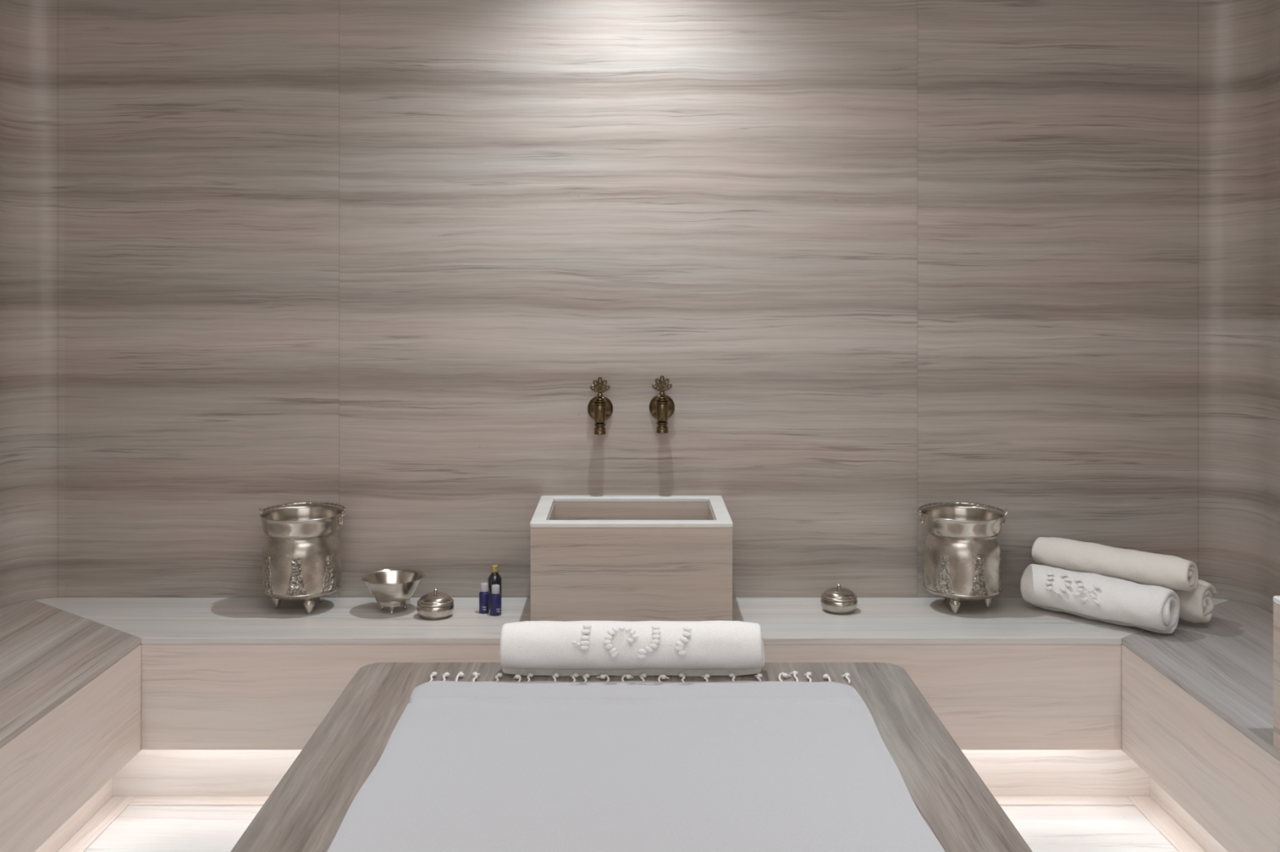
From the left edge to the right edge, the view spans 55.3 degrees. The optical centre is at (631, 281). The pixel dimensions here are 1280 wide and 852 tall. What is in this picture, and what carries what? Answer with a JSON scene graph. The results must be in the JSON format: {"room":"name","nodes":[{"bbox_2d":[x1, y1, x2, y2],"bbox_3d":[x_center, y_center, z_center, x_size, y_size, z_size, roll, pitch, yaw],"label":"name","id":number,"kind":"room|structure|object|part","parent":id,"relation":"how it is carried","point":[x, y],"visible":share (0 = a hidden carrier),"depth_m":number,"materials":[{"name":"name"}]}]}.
{"room":"spa","nodes":[
{"label":"spa","id":0,"kind":"room"},
{"bbox_2d":[65,0,1197,597],"bbox_3d":[0.000,0.056,3.350,3.298,2.460,0.100,0,0,0],"label":"wall","id":1,"kind":"structure","parent":0,"point":[880,261],"depth_m":3.30,"materials":[{"name":"stone"}]},
{"bbox_2d":[587,377,613,435],"bbox_3d":[-0.084,0.333,3.272,0.069,0.153,0.054,0,0,0],"label":"tap","id":2,"kind":"object","parent":1,"relation":"attached to","point":[600,408],"visible":1,"depth_m":3.26,"materials":[{"name":"brown metal"}]},
{"bbox_3d":[-0.084,0.395,3.264,0.031,0.030,0.031,0,0,0],"label":"spout","id":3,"kind":"part","parent":2,"relation":"part of","materials":[{"name":"brown metal"}]},
{"bbox_3d":[-0.084,0.285,3.268,0.054,0.058,0.016,0,0,0],"label":"handle","id":4,"kind":"part","parent":2,"relation":"part of","materials":[{"name":"brown metal"}]},
{"bbox_2d":[648,375,675,433],"bbox_3d":[0.082,0.329,3.272,0.069,0.153,0.054,0,0,0],"label":"tap","id":5,"kind":"object","parent":1,"relation":"attached to","point":[661,406],"visible":1,"depth_m":3.26,"materials":[{"name":"brown metal"}]},
{"bbox_3d":[0.082,0.391,3.264,0.031,0.030,0.031,0,0,0],"label":"spout","id":6,"kind":"part","parent":5,"relation":"part of","materials":[{"name":"brown metal"}]},
{"bbox_3d":[0.082,0.282,3.268,0.054,0.058,0.016,0,0,0],"label":"handle","id":7,"kind":"part","parent":5,"relation":"part of","materials":[{"name":"brown metal"}]},
{"bbox_2d":[84,805,1178,851],"bbox_3d":[0.000,1.326,1.050,3.498,0.080,4.700,0,0,0],"label":"floor","id":8,"kind":"structure","parent":0,"point":[137,828],"depth_m":2.87,"materials":[{"name":"stone"}]},
{"bbox_2d":[57,795,135,851],"bbox_3d":[-1.262,1.284,0.946,0.058,0.004,4.192,0,0,0],"label":"trim","id":9,"kind":"structure","parent":8,"relation":"on","point":[86,836],"depth_m":2.88,"materials":[{"name":"stone"}]},
{"bbox_2d":[230,662,1032,851],"bbox_3d":[0.000,1.023,1.420,1.072,0.526,2.040,0,0,0],"label":"slab","id":10,"kind":"object","parent":8,"relation":"on","point":[305,811],"visible":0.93,"depth_m":1.95,"materials":[{"name":"stone"}]},
{"bbox_2d":[499,620,764,675],"bbox_3d":[0.004,0.709,2.359,0.513,0.104,0.113,0,0,0],"label":"rolled towel","id":11,"kind":"object","parent":10,"relation":"on","point":[591,647],"visible":1,"depth_m":2.32,"materials":[{"name":"white fabric"}]},
{"bbox_2d":[326,671,945,851],"bbox_3d":[0.006,0.754,1.408,0.827,0.012,1.897,0,0,0],"label":"sheet","id":12,"kind":"object","parent":10,"relation":"on","point":[643,766],"visible":1,"depth_m":1.88,"materials":[{"name":"white fabric"}]},
{"bbox_2d":[128,795,1133,805],"bbox_3d":[0.000,1.284,3.019,2.464,0.004,0.048,0,0,0],"label":"trim","id":13,"kind":"structure","parent":8,"relation":"on","point":[138,800],"depth_m":3.01,"materials":[{"name":"stone"}]},
{"bbox_2d":[0,597,1279,851],"bbox_3d":[0.000,1.070,1.075,3.297,0.432,4.449,0,0,0],"label":"stone bench","id":14,"kind":"object","parent":8,"relation":"on","point":[102,699],"visible":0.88,"depth_m":2.93,"materials":[{"name":"stone"}]},
{"bbox_3d":[-1.411,0.862,1.062,0.475,0.016,4.424,0,0,0],"label":"seat","id":15,"kind":"part","parent":14,"relation":"part of","materials":[{"name":"stone"}]},
{"bbox_3d":[-1.193,0.997,0.907,0.040,0.253,4.115,0,0,0],"label":"panel","id":16,"kind":"part","parent":14,"relation":"part of","materials":[{"name":"stone"}]},
{"bbox_2d":[258,502,346,614],"bbox_3d":[-0.859,0.723,3.192,0.218,0.263,0.218,0,0,43],"label":"metal bucket","id":17,"kind":"object","parent":14,"relation":"on","point":[302,548],"visible":1,"depth_m":3.11,"materials":[{"name":"silver metal"}]},
{"bbox_3d":[-0.853,0.600,3.244,0.223,0.010,0.111,0,0,6],"label":"bail handle","id":18,"kind":"part","parent":17,"relation":"part of","materials":[{"name":"silver metal"}]},
{"bbox_2d":[360,568,425,614],"bbox_3d":[-0.617,0.809,3.165,0.162,0.090,0.162,0,0,0],"label":"footed bowl","id":19,"kind":"object","parent":14,"relation":"on","point":[390,588],"visible":1,"depth_m":3.13,"materials":[{"name":"silver metal"}]},
{"bbox_2d":[416,589,454,619],"bbox_3d":[-0.499,0.820,3.115,0.095,0.068,0.095,0,0,0],"label":"lidded pot","id":20,"kind":"object","parent":14,"relation":"on","point":[436,605],"visible":1,"depth_m":3.08,"materials":[{"name":"silver metal"}]},
{"bbox_3d":[-0.499,0.837,3.115,0.095,0.034,0.095,0,0,0],"label":"pot","id":21,"kind":"part","parent":20,"relation":"part of","materials":[{"name":"silver metal"}]},
{"bbox_3d":[-0.499,0.808,3.115,0.092,0.024,0.092,0,0,0],"label":"lid","id":22,"kind":"part","parent":20,"relation":"part of","materials":[{"name":"silver metal"}]},
{"bbox_2d":[479,582,489,613],"bbox_3d":[-0.379,0.816,3.148,0.026,0.076,0.027,0,0,-15],"label":"toiletry bottle","id":23,"kind":"object","parent":14,"relation":"on","point":[484,595],"visible":1,"depth_m":3.14,"materials":[{"name":"blue plastic"}]},
{"bbox_2d":[488,564,502,608],"bbox_3d":[-0.357,0.799,3.195,0.036,0.111,0.036,0,0,0],"label":"oil bottle","id":24,"kind":"object","parent":14,"relation":"on","point":[494,578],"visible":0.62,"depth_m":3.19,"materials":[{"name":"black glass"}]},
{"bbox_2d":[489,584,501,616],"bbox_3d":[-0.347,0.816,3.128,0.029,0.076,0.030,0,0,-40],"label":"toiletry bottle","id":25,"kind":"object","parent":14,"relation":"on","point":[495,597],"visible":1,"depth_m":3.12,"materials":[{"name":"blue plastic"}]},
{"bbox_2d":[529,495,733,621],"bbox_3d":[0.000,0.716,3.111,0.487,0.276,0.376,0,0,0],"label":"stone basin","id":26,"kind":"object","parent":14,"relation":"on","point":[593,557],"visible":0.98,"depth_m":2.92,"materials":[{"name":"stone"}]},
{"bbox_3d":[0.000,0.862,3.112,3.201,0.016,0.374,0,0,0],"label":"seat","id":27,"kind":"part","parent":14,"relation":"part of","materials":[{"name":"stone"}]},
{"bbox_3d":[0.000,0.997,2.946,2.346,0.253,0.039,0,0,0],"label":"panel","id":28,"kind":"part","parent":14,"relation":"part of","materials":[{"name":"stone"}]},
{"bbox_2d":[820,584,857,613],"bbox_3d":[0.538,0.820,3.165,0.095,0.068,0.095,0,0,0],"label":"lidded pot","id":29,"kind":"object","parent":14,"relation":"on","point":[836,600],"visible":1,"depth_m":3.13,"materials":[{"name":"silver metal"}]},
{"bbox_3d":[0.538,0.837,3.165,0.095,0.034,0.095,0,0,0],"label":"pot","id":30,"kind":"part","parent":29,"relation":"part of","materials":[{"name":"silver metal"}]},
{"bbox_3d":[0.538,0.808,3.165,0.092,0.024,0.092,0,0,0],"label":"lid","id":31,"kind":"part","parent":29,"relation":"part of","materials":[{"name":"silver metal"}]},
{"bbox_2d":[916,502,1008,614],"bbox_3d":[0.862,0.723,3.192,0.218,0.263,0.218,0,0,40],"label":"metal bucket","id":32,"kind":"object","parent":14,"relation":"on","point":[962,551],"visible":1,"depth_m":3.11,"materials":[{"name":"silver metal"}]},
{"bbox_3d":[0.866,0.600,3.244,0.223,0.010,0.111,0,0,3],"label":"bail handle","id":33,"kind":"part","parent":32,"relation":"part of","materials":[{"name":"silver metal"}]},
{"bbox_2d":[1020,564,1180,633],"bbox_3d":[1.165,0.794,3.053,0.127,0.118,0.385,0,0,-43],"label":"rolled towel","id":34,"kind":"object","parent":14,"relation":"on","point":[1091,596],"visible":1,"depth_m":3.01,"materials":[{"name":"white fabric"}]},
{"bbox_2d":[1124,579,1217,622],"bbox_3d":[1.325,0.792,3.114,0.128,0.103,0.297,0,0,-42],"label":"rolled towel","id":35,"kind":"object","parent":14,"relation":"on","point":[1197,606],"visible":0.28,"depth_m":3.00,"materials":[{"name":"white fabric"}]},
{"bbox_2d":[1031,537,1198,591],"bbox_3d":[1.224,0.718,3.109,0.092,0.086,0.409,0,0,-43],"label":"rolled towel","id":36,"kind":"object","parent":35,"relation":"on","point":[1168,571],"visible":0.99,"depth_m":3.06,"materials":[{"name":"white fabric"}]},
{"bbox_3d":[1.193,0.997,0.907,0.040,0.253,4.115,0,0,0],"label":"panel","id":37,"kind":"part","parent":14,"relation":"part of","materials":[{"name":"stone"}]},
{"bbox_3d":[1.411,0.862,1.062,0.475,0.016,4.424,0,0,0],"label":"seat","id":38,"kind":"part","parent":14,"relation":"part of","materials":[{"name":"stone"}]},
{"bbox_2d":[1272,595,1279,750],"bbox_3d":[1.366,0.716,2.006,0.376,0.276,0.487,0,0,0],"label":"stone basin","id":39,"kind":"object","parent":14,"relation":"on","point":[1276,599],"visible":1,"depth_m":2.23,"materials":[{"name":"stone"}]},
{"bbox_2d":[1127,795,1205,851],"bbox_3d":[1.262,1.284,0.946,0.058,0.004,4.192,0,0,0],"label":"trim","id":40,"kind":"structure","parent":8,"relation":"on","point":[1178,837],"depth_m":2.88,"materials":[{"name":"stone"}]},
{"bbox_2d":[1265,0,1279,613],"bbox_3d":[1.699,0.056,1.100,0.100,2.460,4.600,0,0,0],"label":"wall","id":41,"kind":"structure","parent":0,"point":[1272,7],"depth_m":3.15,"materials":[{"name":"stone"}]},
{"bbox_2d":[1197,0,1265,609],"bbox_3d":[1.589,0.056,3.240,0.120,2.460,0.120,0,0,0],"label":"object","id":42,"kind":"structure","parent":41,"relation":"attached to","point":[1231,33],"depth_m":3.27,"materials":[{"name":"stone"}]},
{"bbox_3d":[-1.699,0.056,1.100,0.100,2.460,4.600,0,0,0],"label":"wall","id":43,"kind":"structure","parent":0,"visible":0},
{"bbox_2d":[0,0,65,608],"bbox_3d":[-1.589,0.056,3.240,0.120,2.460,0.120,0,0,0],"label":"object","id":44,"kind":"structure","parent":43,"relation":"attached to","point":[33,32],"depth_m":3.27,"materials":[{"name":"stone"}]}
]}

